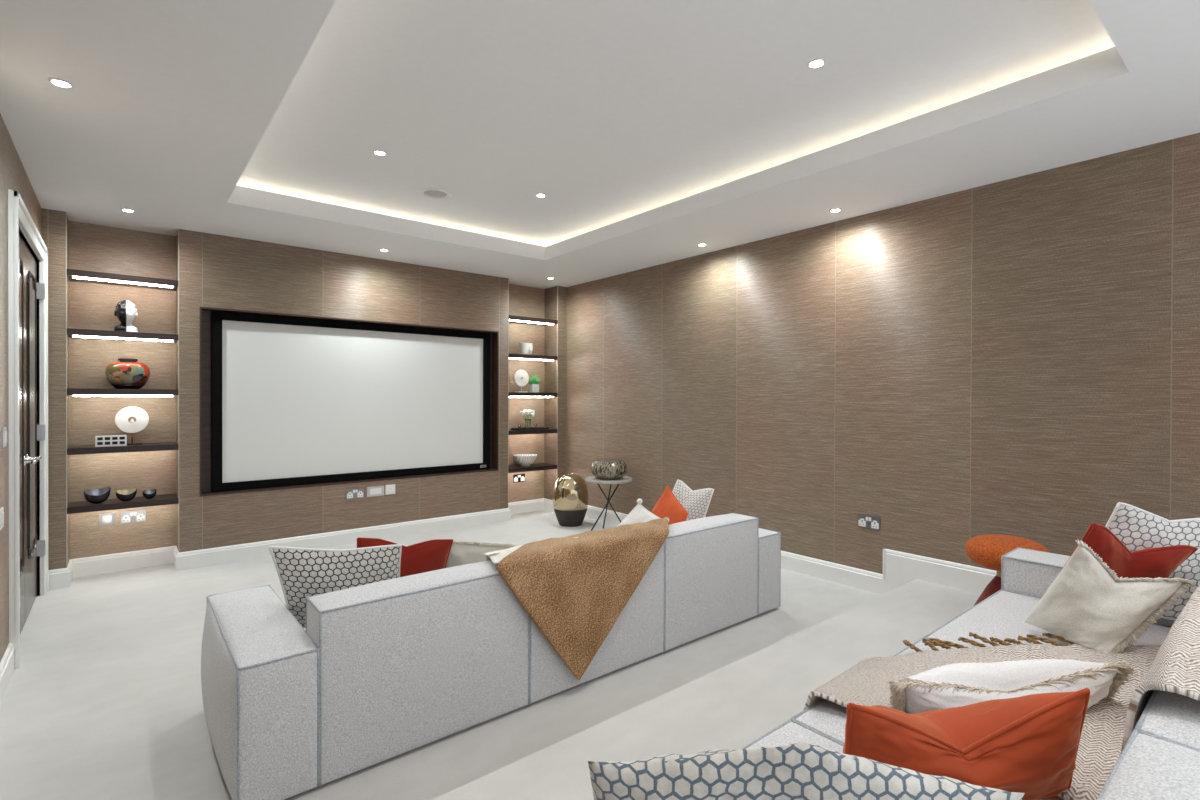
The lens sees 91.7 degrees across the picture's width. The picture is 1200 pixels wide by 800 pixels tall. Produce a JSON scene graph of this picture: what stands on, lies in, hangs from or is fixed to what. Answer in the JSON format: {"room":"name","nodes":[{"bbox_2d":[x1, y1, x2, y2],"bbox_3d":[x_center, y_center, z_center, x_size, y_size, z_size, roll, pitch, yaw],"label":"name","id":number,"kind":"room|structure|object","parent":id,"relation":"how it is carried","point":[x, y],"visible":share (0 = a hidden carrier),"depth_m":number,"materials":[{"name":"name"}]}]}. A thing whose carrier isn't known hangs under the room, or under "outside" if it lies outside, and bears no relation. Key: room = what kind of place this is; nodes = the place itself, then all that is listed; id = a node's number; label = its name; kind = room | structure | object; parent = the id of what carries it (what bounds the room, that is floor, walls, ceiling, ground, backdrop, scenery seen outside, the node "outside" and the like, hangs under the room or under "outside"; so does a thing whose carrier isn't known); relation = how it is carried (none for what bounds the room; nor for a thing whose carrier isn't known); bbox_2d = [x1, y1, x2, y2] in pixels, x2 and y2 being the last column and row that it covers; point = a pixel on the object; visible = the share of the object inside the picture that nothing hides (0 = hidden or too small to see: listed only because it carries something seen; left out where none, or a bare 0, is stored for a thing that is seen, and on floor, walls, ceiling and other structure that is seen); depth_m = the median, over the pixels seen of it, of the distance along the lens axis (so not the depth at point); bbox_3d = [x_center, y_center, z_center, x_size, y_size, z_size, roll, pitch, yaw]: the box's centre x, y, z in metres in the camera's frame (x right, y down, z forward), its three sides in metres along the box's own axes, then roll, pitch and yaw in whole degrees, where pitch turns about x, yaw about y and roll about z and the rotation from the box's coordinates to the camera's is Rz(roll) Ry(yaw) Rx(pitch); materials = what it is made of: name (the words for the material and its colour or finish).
{"room":"home theater","nodes":[
{"label":"home theater","id":0,"kind":"room"},
{"bbox_2d":[0,113,40,661],"bbox_3d":[-1.882,0.013,1.587,0.100,2.448,5.960,0,0,-39],"label":"wall","id":1,"kind":"structure","parent":0,"point":[13,176],"depth_m":2.59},
{"bbox_2d":[0,507,3,529],"bbox_3d":[-2.525,0.501,2.459,0.009,0.086,0.086,0,0,-39],"label":"light switch","id":2,"kind":"object","parent":1,"relation":"attached to","point":[2,508],"visible":1,"depth_m":2.45,"materials":[{"name":"white paint"}]},
{"bbox_2d":[2,427,6,447],"bbox_3d":[-2.578,0.160,2.523,0.009,0.086,0.086,0,0,-39],"label":"light switch","id":3,"kind":"object","parent":1,"relation":"attached to","point":[4,432],"visible":1,"depth_m":2.50,"materials":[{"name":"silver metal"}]},
{"bbox_2d":[0,643,14,704],"bbox_3d":[-1.347,1.179,1.028,0.018,0.125,4.205,0,0,-39],"label":"baseboard","id":4,"kind":"structure","parent":1,"relation":"attached to","point":[7,664],"depth_m":2.49,"materials":[{"name":"white paint"}]},
{"bbox_2d":[8,189,47,668],"bbox_3d":[-3.144,0.133,3.152,0.132,2.185,1.370,0,0,-39],"label":"trim","id":5,"kind":"structure","parent":1,"relation":"attached to","point":[19,218],"depth_m":2.67,"materials":[{"name":"white paint"}]},
{"bbox_2d":[19,234,37,633],"bbox_3d":[-2.931,0.180,2.942,0.098,2.079,0.592,0,0,-39],"label":"door","id":6,"kind":"structure","parent":1,"relation":"in","point":[23,460],"depth_m":3.06,"materials":[{"name":"brown wood"}]},
{"bbox_2d":[24,242,45,621],"bbox_3d":[-3.308,0.176,3.403,0.098,2.079,0.592,0,0,-39],"label":"door","id":7,"kind":"structure","parent":1,"relation":"in","point":[34,432],"depth_m":3.36,"materials":[{"name":"brown wood"}]},
{"bbox_2d":[41,208,69,569],"bbox_3d":[-3.607,-0.003,3.864,0.117,2.448,0.250,0,0,-39],"label":"wall","id":8,"kind":"structure","parent":0,"point":[53,222],"depth_m":3.78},
{"bbox_2d":[48,568,69,589],"bbox_3d":[-3.519,1.159,3.772,0.135,0.125,0.018,0,0,-39],"label":"baseboard","id":9,"kind":"structure","parent":8,"relation":"attached to","point":[57,578],"depth_m":3.77,"materials":[{"name":"white paint"}]},
{"bbox_2d":[66,212,66,567],"bbox_3d":[-3.483,-0.065,3.805,0.004,2.322,0.006,0,0,-39],"label":"trim","id":10,"kind":"structure","parent":8,"relation":"attached to","point":[66,212],"depth_m":3.80,"materials":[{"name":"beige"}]},
{"bbox_2d":[67,559,72,585],"bbox_3d":[-3.553,1.158,3.906,0.018,0.125,0.268,0,0,-39],"label":"baseboard","id":11,"kind":"structure","parent":8,"relation":"attached to","point":[70,564],"depth_m":3.89,"materials":[{"name":"white paint"}]},
{"bbox_2d":[176,229,507,551],"bbox_3d":[-2.054,-0.005,5.136,2.708,2.448,0.250,0,0,-39],"label":"wall","id":12,"kind":"structure","parent":0,"point":[216,271],"depth_m":4.73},
{"bbox_2d":[70,546,174,577],"bbox_3d":[-3.409,1.157,4.185,0.595,0.125,0.018,0,0,-39],"label":"baseboard","id":13,"kind":"structure","parent":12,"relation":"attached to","point":[93,565],"depth_m":4.17,"materials":[{"name":"white paint"}]},
{"bbox_2d":[174,546,178,568],"bbox_3d":[-3.106,1.158,4.271,0.018,0.125,0.268,0,0,-39],"label":"baseboard","id":14,"kind":"structure","parent":12,"relation":"attached to","point":[176,551],"depth_m":4.27,"materials":[{"name":"white paint"}]},
{"bbox_2d":[178,229,178,540],"bbox_3d":[-3.023,-0.065,4.182,0.004,2.322,0.006,0,0,-39],"label":"trim","id":15,"kind":"structure","parent":12,"relation":"attached to","point":[178,229],"depth_m":4.18,"materials":[{"name":"beige wood"}]},
{"bbox_2d":[69,221,544,558],"bbox_3d":[-2.158,-0.006,5.277,4.350,2.448,0.100,0,0,-39],"label":"niches","id":16,"kind":"object","parent":12,"relation":"in","point":[92,247],"depth_m":4.22,"materials":[{"name":"beige wood"}]},
{"bbox_2d":[99,513,114,525],"bbox_3d":[-3.488,0.845,4.123,0.086,0.086,0.009,0,0,-39],"label":"light switch","id":17,"kind":"object","parent":16,"relation":"attached to","point":[105,519],"visible":1,"depth_m":4.12,"materials":[{"name":"white plastic"}]},
{"bbox_2d":[67,269,178,290],"bbox_3d":[-3.328,-0.832,4.084,0.593,0.052,0.253,0,0,-39],"label":"floating shelf","id":18,"kind":"object","parent":16,"relation":"attached to","point":[72,274],"visible":1,"depth_m":4.01,"materials":[{"name":"brown wood"}]},
{"bbox_2d":[67,493,178,513],"bbox_3d":[-3.332,0.727,4.091,0.593,0.048,0.253,0,0,-39],"label":"floating shelf","id":19,"kind":"object","parent":16,"relation":"attached to","point":[165,499],"visible":0.97,"depth_m":4.01,"materials":[{"name":"brown wood"}]},
{"bbox_2d":[84,487,110,503],"bbox_3d":[-3.413,0.650,3.957,0.140,0.104,0.095,0,0,-39],"label":"bowl","id":20,"kind":"object","parent":19,"relation":"on","point":[95,496],"visible":1,"depth_m":3.95,"materials":[{"name":"black ceramic"}]},
{"bbox_2d":[116,488,136,500],"bbox_3d":[-3.295,0.660,4.054,0.116,0.085,0.079,0,0,-39],"label":"bowl","id":21,"kind":"object","parent":19,"relation":"on","point":[126,494],"visible":1,"depth_m":4.05,"materials":[{"name":"black ceramic"}]},
{"bbox_2d":[142,489,156,498],"bbox_3d":[-3.202,0.670,4.143,0.080,0.065,0.054,0,0,-39],"label":"bowl","id":22,"kind":"object","parent":19,"relation":"on","point":[148,494],"visible":1,"depth_m":4.14,"materials":[{"name":"black ceramic"}]},
{"bbox_2d":[67,328,178,342],"bbox_3d":[-3.329,-0.444,4.086,0.593,0.052,0.253,0,0,-39],"label":"floating shelf","id":23,"kind":"object","parent":16,"relation":"attached to","point":[72,333],"visible":1,"depth_m":3.99,"materials":[{"name":"brown wood"}]},
{"bbox_2d":[114,300,137,331],"bbox_3d":[-3.314,-0.585,4.075,0.132,0.230,0.159,0,0,-39],"label":"bust sculpture","id":24,"kind":"object","parent":23,"relation":"on","point":[125,311],"visible":1,"depth_m":4.05,"materials":[{"name":"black ceramic"}]},
{"bbox_2d":[67,442,178,454],"bbox_3d":[-3.331,0.340,4.089,0.593,0.048,0.253,0,0,-39],"label":"floating shelf","id":25,"kind":"object","parent":16,"relation":"attached to","point":[83,449],"visible":0.98,"depth_m":3.99,"materials":[{"name":"brown wood"}]},
{"bbox_2d":[95,435,126,446],"bbox_3d":[-3.351,0.279,3.995,0.165,0.072,0.045,0,0,-39],"label":"block","id":26,"kind":"object","parent":25,"relation":"on","point":[105,440],"visible":1,"depth_m":3.99,"materials":[{"name":"white ceramic"}]},
{"bbox_2d":[115,406,148,444],"bbox_3d":[-3.300,0.180,4.111,0.188,0.270,0.070,0,0,-39],"label":"disc sculpture","id":27,"kind":"object","parent":25,"relation":"on","point":[121,418],"visible":0.98,"depth_m":4.10,"materials":[{"name":"white stone"}]},
{"bbox_2d":[67,388,178,396],"bbox_3d":[-3.330,-0.051,4.088,0.593,0.052,0.253,0,0,-39],"label":"floating shelf","id":28,"kind":"object","parent":16,"relation":"attached to","point":[70,391],"visible":1,"depth_m":4.00,"materials":[{"name":"brown wood"}]},
{"bbox_2d":[105,358,149,388],"bbox_3d":[-3.310,-0.183,4.087,0.247,0.212,0.213,0,0,-39],"label":"jar","id":29,"kind":"object","parent":28,"relation":"on","point":[126,373],"visible":0.91,"depth_m":4.02,"materials":[{"name":"ceramic"}]},
{"bbox_2d":[120,510,145,523],"bbox_3d":[-3.375,0.845,4.215,0.146,0.086,0.010,0,0,-39],"label":"power socket","id":30,"kind":"object","parent":16,"relation":"attached to","point":[138,515],"visible":1,"depth_m":4.21,"materials":[{"name":"white plastic"}]},
{"bbox_2d":[513,474,524,482],"bbox_3d":[-0.869,0.840,6.269,0.146,0.086,0.010,0,0,-39],"label":"power socket","id":31,"kind":"object","parent":16,"relation":"attached to","point":[516,477],"visible":1,"depth_m":6.26,"materials":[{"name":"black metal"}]},
{"bbox_2d":[508,498,543,513],"bbox_3d":[-0.850,1.154,6.282,0.605,0.125,0.018,0,0,-39],"label":"baseboard","id":32,"kind":"structure","parent":16,"relation":"attached to","point":[536,504],"depth_m":6.31,"materials":[{"name":"white paint"}]},
{"bbox_2d":[508,463,556,472],"bbox_3d":[-0.773,0.724,6.188,0.603,0.048,0.253,0,0,-39],"label":"floating shelf","id":33,"kind":"object","parent":16,"relation":"attached to","point":[539,466],"visible":0.66,"depth_m":6.13,"materials":[{"name":"brown wood"}]},
{"bbox_2d":[513,454,536,466],"bbox_3d":[-0.788,0.639,6.146,0.264,0.120,0.216,0,0,-39],"label":"footed bowl","id":34,"kind":"object","parent":33,"relation":"on","point":[524,460],"visible":1,"depth_m":6.08,"materials":[{"name":"beige ceramic"}]},
{"bbox_2d":[508,428,556,434],"bbox_3d":[-0.772,0.337,6.186,0.603,0.048,0.253,0,0,-39],"label":"floating shelf","id":35,"kind":"object","parent":16,"relation":"attached to","point":[510,432],"visible":0.64,"depth_m":6.07,"materials":[{"name":"brown wood"}]},
{"bbox_2d":[511,427,548,429],"bbox_3d":[-0.740,0.302,6.158,0.380,0.020,0.140,0,0,-39],"label":"serving tray","id":36,"kind":"object","parent":35,"relation":"on","point":[524,428],"visible":0.97,"depth_m":6.09,"materials":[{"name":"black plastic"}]},
{"bbox_2d":[520,409,534,427],"bbox_3d":[-0.758,0.202,6.138,0.167,0.205,0.117,0,0,-39],"label":"tulip vase","id":37,"kind":"object","parent":36,"relation":"on","point":[524,412],"visible":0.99,"depth_m":6.11,"materials":[{"name":"clear glass"}]},
{"bbox_2d":[509,353,556,360],"bbox_3d":[-0.770,-0.447,6.182,0.603,0.052,0.253,0,0,-39],"label":"floating shelf","id":38,"kind":"object","parent":16,"relation":"attached to","point":[511,356],"visible":0.93,"depth_m":6.10,"materials":[{"name":"brown wood"}]},
{"bbox_2d":[518,343,532,354],"bbox_3d":[-0.778,-0.533,6.100,0.148,0.122,0.159,0,0,-39],"label":"candle","id":39,"kind":"object","parent":38,"relation":"on","point":[524,348],"visible":0.84,"depth_m":6.04,"materials":[{"name":"white wax"}]},
{"bbox_2d":[509,392,556,396],"bbox_3d":[-0.771,-0.053,6.184,0.603,0.052,0.253,0,0,-39],"label":"floating shelf","id":40,"kind":"object","parent":16,"relation":"attached to","point":[511,394],"visible":0.91,"depth_m":6.08,"materials":[{"name":"brown wood"}]},
{"bbox_2d":[514,370,528,391],"bbox_3d":[-0.824,-0.199,6.110,0.176,0.238,0.070,0,0,-39],"label":"disc sculpture","id":41,"kind":"object","parent":40,"relation":"on","point":[521,378],"visible":0.93,"depth_m":6.10,"materials":[{"name":"white stone"}]},
{"bbox_2d":[528,374,540,391],"bbox_3d":[-0.703,-0.180,6.198,0.162,0.200,0.180,0,0,-39],"label":"potted succulent","id":42,"kind":"object","parent":40,"relation":"on","point":[533,386],"visible":0.96,"depth_m":6.17,"materials":[{"name":"green plant"}]},
{"bbox_2d":[509,315,557,325],"bbox_3d":[-0.769,-0.835,6.180,0.603,0.052,0.253,0,0,-39],"label":"floating shelf","id":43,"kind":"object","parent":16,"relation":"attached to","point":[512,319],"visible":0.85,"depth_m":6.12,"materials":[{"name":"brown wood"}]},
{"bbox_2d":[176,508,510,570],"bbox_3d":[-1.973,1.157,5.038,2.744,0.125,0.018,0,0,-39],"label":"baseboard","id":44,"kind":"structure","parent":12,"relation":"attached to","point":[255,550],"depth_m":4.84,"materials":[{"name":"white paint"}]},
{"bbox_2d":[200,307,498,495],"bbox_3d":[-2.002,0.010,5.080,2.446,1.388,0.104,0,0,-39],"label":"trim","id":45,"kind":"structure","parent":12,"relation":"attached to","point":[206,311],"depth_m":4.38,"materials":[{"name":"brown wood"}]},
{"bbox_2d":[211,311,489,492],"bbox_3d":[-2.010,0.011,5.104,2.330,1.360,0.042,0,0,-39],"label":"projection screen","id":46,"kind":"object","parent":12,"relation":"attached to","point":[295,401],"visible":1,"depth_m":4.95,"materials":[{"name":"white fabric"}]},
{"bbox_2d":[346,488,363,498],"bbox_3d":[-2.081,0.795,4.952,0.146,0.086,0.010,0,0,-39],"label":"power socket","id":47,"kind":"object","parent":12,"relation":"attached to","point":[354,493],"visible":1,"depth_m":4.95,"materials":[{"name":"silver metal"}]},
{"bbox_2d":[367,486,383,496],"bbox_3d":[-1.949,0.793,5.062,0.146,0.086,0.007,0,0,-39],"label":"wall plate","id":48,"kind":"object","parent":12,"relation":"attached to","point":[375,490],"visible":1,"depth_m":5.06,"materials":[{"name":"white plastic"}]},
{"bbox_2d":[385,484,394,494],"bbox_3d":[-1.849,0.789,5.143,0.086,0.086,0.009,0,0,-39],"label":"wall plate","id":49,"kind":"object","parent":12,"relation":"attached to","point":[389,489],"visible":1,"depth_m":5.14,"materials":[{"name":"white plastic"}]},
{"bbox_2d":[508,278,508,437],"bbox_3d":[-0.928,-0.068,5.898,0.004,2.322,0.006,0,0,-39],"label":"trim","id":50,"kind":"structure","parent":12,"relation":"attached to","point":[508,278],"depth_m":5.89,"materials":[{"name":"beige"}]},
{"bbox_2d":[0,510,880,799],"bbox_3d":[-0.842,1.280,3.673,4.350,0.100,4.265,0,0,-39],"label":"floor","id":51,"kind":"structure","parent":0,"point":[103,701],"depth_m":2.47,"materials":[{"name":"carpet"}]},
{"bbox_2d":[201,513,780,799],"bbox_3d":[-0.258,0.939,2.876,2.812,0.591,0.833,0,0,-39],"label":"sofa","id":52,"kind":"object","parent":51,"relation":"on","point":[377,672],"visible":0.79,"depth_m":2.05,"materials":[{"name":"grey fabric"}]},
{"bbox_2d":[268,544,401,627],"bbox_3d":[-1.014,0.703,2.287,0.538,0.384,0.193,0,0,-39],"label":"cushion","id":53,"kind":"object","parent":52,"relation":"on","point":[302,573],"visible":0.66,"depth_m":2.19,"materials":[{"name":"white fabric"}]},
{"bbox_2d":[357,537,452,576],"bbox_3d":[-0.871,0.727,2.571,0.414,0.329,0.183,0,0,-34],"label":"cushion","id":54,"kind":"object","parent":52,"relation":"on","point":[431,555],"visible":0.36,"depth_m":2.55,"materials":[{"name":"red fabric"}]},
{"bbox_2d":[446,540,515,567],"bbox_3d":[-0.601,0.771,2.761,0.372,0.283,0.214,0,0,-23],"label":"cushion","id":55,"kind":"object","parent":52,"relation":"on","point":[461,553],"visible":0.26,"depth_m":2.68,"materials":[{"name":"beige fabric"}]},
{"bbox_2d":[484,537,577,564],"bbox_3d":[-0.412,0.757,2.654,0.516,0.279,0.642,0,0,-39],"label":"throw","id":56,"kind":"object","parent":52,"relation":"on","point":[495,557],"visible":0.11,"depth_m":2.37,"materials":[{"name":"fabric"}]},
{"bbox_2d":[496,517,668,679],"bbox_3d":[-0.021,0.891,2.682,1.175,0.571,0.286,0,0,-39],"label":"throw","id":57,"kind":"object","parent":52,"relation":"on","point":[574,590],"visible":1,"depth_m":2.47,"materials":[{"name":"brown fabric"}]},
{"bbox_2d":[617,499,668,526],"bbox_3d":[0.139,0.734,3.222,0.494,0.353,0.118,0,0,-17],"label":"cushion","id":58,"kind":"object","parent":52,"relation":"on","point":[639,514],"visible":0.27,"depth_m":3.25,"materials":[{"name":"white fabric"}]},
{"bbox_2d":[651,486,688,524],"bbox_3d":[0.332,0.690,3.373,0.353,0.373,0.160,0,0,13],"label":"cushion","id":59,"kind":"object","parent":52,"relation":"on","point":[667,505],"visible":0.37,"depth_m":3.35,"materials":[{"name":"orange fabric"}]},
{"bbox_2d":[672,479,713,520],"bbox_3d":[0.495,0.692,3.563,0.385,0.387,0.157,0,0,44],"label":"cushion","id":60,"kind":"object","parent":52,"relation":"on","point":[696,503],"visible":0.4,"depth_m":3.50,"materials":[{"name":"white fabric"}]},
{"bbox_2d":[553,473,588,526],"bbox_3d":[-0.288,0.973,5.718,0.352,0.496,0.352,0,0,-39],"label":"floor vase","id":61,"kind":"object","parent":51,"relation":"on","point":[570,491],"visible":1,"depth_m":5.59,"materials":[{"name":"gold ceramic"}]},
{"bbox_2d":[586,476,631,530],"bbox_3d":[0.081,0.973,5.413,0.434,0.495,0.434,0,0,-39],"label":"side table","id":62,"kind":"object","parent":51,"relation":"on","point":[592,479],"visible":0.81,"depth_m":5.37,"materials":[{"name":"grey stone"}]},
{"bbox_2d":[590,459,626,479],"bbox_3d":[0.082,0.643,5.411,0.344,0.166,0.344,0,0,-39],"label":"bowl","id":63,"kind":"object","parent":62,"relation":"on","point":[605,469],"visible":1,"depth_m":5.28,"materials":[{"name":"multicoloured ceramic"}]},
{"bbox_2d":[432,579,980,799],"bbox_3d":[0.952,1.170,1.483,4.150,0.149,1.995,0,0,-39],"label":"platform","id":64,"kind":"object","parent":51,"relation":"on","point":[729,707],"visible":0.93,"depth_m":2.10,"materials":[{"name":"carpet"}]},
{"bbox_2d":[741,547,1199,799],"bbox_3d":[1.000,0.800,1.339,2.811,0.592,0.834,0,0,-39],"label":"sofa","id":65,"kind":"object","parent":64,"relation":"on","point":[1160,759],"visible":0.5,"depth_m":1.35,"materials":[{"name":"grey fabric"}]},
{"bbox_2d":[588,742,1024,799],"bbox_3d":[0.218,0.550,0.704,0.452,0.396,0.216,0,0,5],"label":"cushion","id":66,"kind":"object","parent":65,"relation":"on","point":[797,771],"visible":1,"depth_m":0.61,"materials":[{"name":"white fabric"}]},
{"bbox_2d":[843,688,1089,799],"bbox_3d":[0.671,0.640,1.111,0.462,0.222,0.183,0,0,-1],"label":"cushion","id":67,"kind":"object","parent":65,"relation":"on","point":[1028,744],"visible":0.79,"depth_m":1.05,"materials":[{"name":"orange fabric"}]},
{"bbox_2d":[804,584,1199,799],"bbox_3d":[1.273,0.638,1.567,1.288,0.341,0.829,0,0,-39],"label":"throw","id":68,"kind":"object","parent":65,"relation":"on","point":[1173,666],"visible":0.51,"depth_m":1.43,"materials":[{"name":"fabric"}]},
{"bbox_2d":[888,659,1134,713],"bbox_3d":[0.952,0.696,1.379,0.625,0.148,0.123,0,0,-6],"label":"cushion","id":69,"kind":"object","parent":68,"relation":"on","point":[956,684],"visible":0.75,"depth_m":1.37,"materials":[{"name":"white fabric"}]},
{"bbox_2d":[1024,539,1194,653],"bbox_3d":[1.536,0.591,1.744,0.411,0.363,0.197,0,0,29],"label":"cushion","id":70,"kind":"object","parent":68,"relation":"on","point":[1086,605],"visible":0.96,"depth_m":1.72,"materials":[{"name":"beige fabric"}]},
{"bbox_2d":[1060,523,1197,578],"bbox_3d":[1.770,0.566,1.967,0.382,0.347,0.243,0,0,4],"label":"cushion","id":71,"kind":"object","parent":65,"relation":"on","point":[1155,562],"visible":0.43,"depth_m":1.91,"materials":[{"name":"red fabric"}]},
{"bbox_2d":[1105,502,1199,620],"bbox_3d":[1.940,0.554,2.036,0.472,0.391,0.150,0,0,23],"label":"cushion","id":72,"kind":"object","parent":65,"relation":"on","point":[1137,528],"visible":0.41,"depth_m":2.02,"materials":[{"name":"white fabric"}]},
{"bbox_2d":[965,534,1049,605],"bbox_3d":[1.941,0.872,2.779,0.341,0.438,0.340,0,0,-39],"label":"stool","id":73,"kind":"object","parent":64,"relation":"on","point":[986,550],"visible":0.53,"depth_m":2.73,"materials":[{"name":"orange fabric"}]},
{"bbox_2d":[965,534,1049,570],"bbox_3d":[1.941,0.730,2.779,0.341,0.154,0.340,0,0,-39],"label":"seat cushion","id":74,"kind":"object","parent":73,"relation":"on","point":[986,550],"depth_m":2.72,"materials":[{"name":"orange fabric"}]},
{"bbox_2d":[529,384,538,391],"bbox_3d":[-0.702,-0.124,6.198,0.082,0.088,0.082,0,0,-39],"label":"pot","id":75,"kind":"object","parent":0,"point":[532,387],"depth_m":6.17,"materials":[{"name":"ceramic"}]},
{"bbox_2d":[544,286,566,499],"bbox_3d":[-0.491,-0.007,6.417,0.125,2.448,0.250,0,0,-39],"label":"wall","id":76,"kind":"structure","parent":0,"point":[555,444],"depth_m":6.34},
{"bbox_2d":[544,498,554,512],"bbox_3d":[-0.543,1.155,6.371,0.018,0.125,0.268,0,0,-39],"label":"baseboard","id":77,"kind":"structure","parent":76,"relation":"attached to","point":[548,504],"depth_m":6.38,"materials":[{"name":"white paint"}]},
{"bbox_2d":[557,286,557,429],"bbox_3d":[-0.460,-0.068,6.282,0.004,2.322,0.006,0,0,-39],"label":"trim","id":78,"kind":"structure","parent":76,"relation":"attached to","point":[557,286],"depth_m":6.28,"materials":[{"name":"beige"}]},
{"bbox_2d":[0,0,1199,288],"bbox_3d":[-0.266,-1.349,2.966,4.350,0.272,6.060,0,0,-39],"label":"ceiling","id":79,"kind":"structure","parent":0,"point":[651,132],"depth_m":2.65,"materials":[{"name":"paint"}]},
{"bbox_2d":[48,78,73,88],"bbox_3d":[-2.063,-1.212,2.231,0.074,0.006,0.074,0,0,-39],"label":"recessed light","id":80,"kind":"object","parent":79,"relation":"in","point":[58,82],"visible":1,"depth_m":2.23,"materials":[{"name":"white paint"}]},
{"bbox_2d":[121,208,134,211],"bbox_3d":[-3.042,-1.222,3.756,0.074,0.006,0.074,0,0,-39],"label":"recessed light","id":81,"kind":"object","parent":79,"relation":"in","point":[122,209],"visible":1,"depth_m":3.75,"materials":[{"name":"white paint"}]},
{"bbox_2d":[373,150,386,155],"bbox_3d":[-1.254,-1.407,3.319,0.074,0.006,0.074,0,0,-39],"label":"recessed light","id":82,"kind":"object","parent":79,"relation":"in","point":[377,152],"visible":1,"depth_m":3.31,"materials":[{"name":"white paint"}]},
{"bbox_2d":[419,188,450,198],"bbox_3d":[-1.124,-1.409,3.981,0.210,0.006,0.210,0,0,-39],"label":"ceiling speaker","id":83,"kind":"object","parent":79,"relation":"attached to","point":[435,193],"visible":1,"depth_m":3.97,"materials":[{"name":"white paint"}]},
{"bbox_2d":[424,190,446,197],"bbox_3d":[-1.124,-1.409,3.981,0.156,0.005,0.156,0,0,2],"label":"grille","id":84,"kind":"object","parent":83,"relation":"attached to","point":[427,193],"depth_m":3.98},
{"bbox_2d":[536,193,545,197],"bbox_3d":[-0.407,-1.408,4.013,0.074,0.006,0.074,0,0,-39],"label":"recessed light","id":85,"kind":"object","parent":79,"relation":"in","point":[540,195],"visible":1,"depth_m":4.01,"materials":[{"name":"white paint"}]},
{"bbox_2d":[807,58,825,68],"bbox_3d":[0.899,-1.396,2.420,0.074,0.006,0.074,0,0,-39],"label":"recessed light","id":86,"kind":"object","parent":79,"relation":"in","point":[816,63],"visible":1,"depth_m":2.42,"materials":[{"name":"white paint"}]},
{"bbox_2d":[829,208,841,212],"bbox_3d":[1.501,-1.209,3.716,0.074,0.006,0.074,0,0,-39],"label":"recessed light","id":87,"kind":"object","parent":79,"relation":"in","point":[834,209],"visible":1,"depth_m":3.71,"materials":[{"name":"white paint"}]},
{"bbox_2d":[567,133,1199,573],"bbox_3d":[1.406,0.009,4.280,0.100,2.448,5.960,0,0,-39],"label":"wall","id":88,"kind":"structure","parent":0,"point":[1018,356],"depth_m":3.51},
{"bbox_2d":[585,505,882,594],"bbox_3d":[0.715,1.165,5.032,0.018,0.125,3.435,0,0,-39],"label":"baseboard","id":89,"kind":"structure","parent":88,"relation":"attached to","point":[866,580],"depth_m":4.02,"materials":[{"name":"white paint"}]},
{"bbox_2d":[858,514,879,530],"bbox_3d":[1.744,0.792,3.782,0.010,0.086,0.146,0,0,-39],"label":"power socket","id":90,"kind":"object","parent":88,"relation":"attached to","point":[864,521],"visible":1,"depth_m":3.78,"materials":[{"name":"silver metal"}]},
{"bbox_2d":[883,549,885,579],"bbox_3d":[1.805,1.041,3.698,0.020,0.192,0.016,0,0,-39],"label":"trim","id":91,"kind":"structure","parent":88,"relation":"attached to","point":[884,550],"depth_m":3.69,"materials":[{"name":"white paint"}]},
{"bbox_2d":[883,549,995,593],"bbox_3d":[2.493,1.097,2.862,0.018,0.292,2.175,0,0,-39],"label":"baseboard","id":92,"kind":"structure","parent":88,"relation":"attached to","point":[901,568],"depth_m":3.48,"materials":[{"name":"white paint"}]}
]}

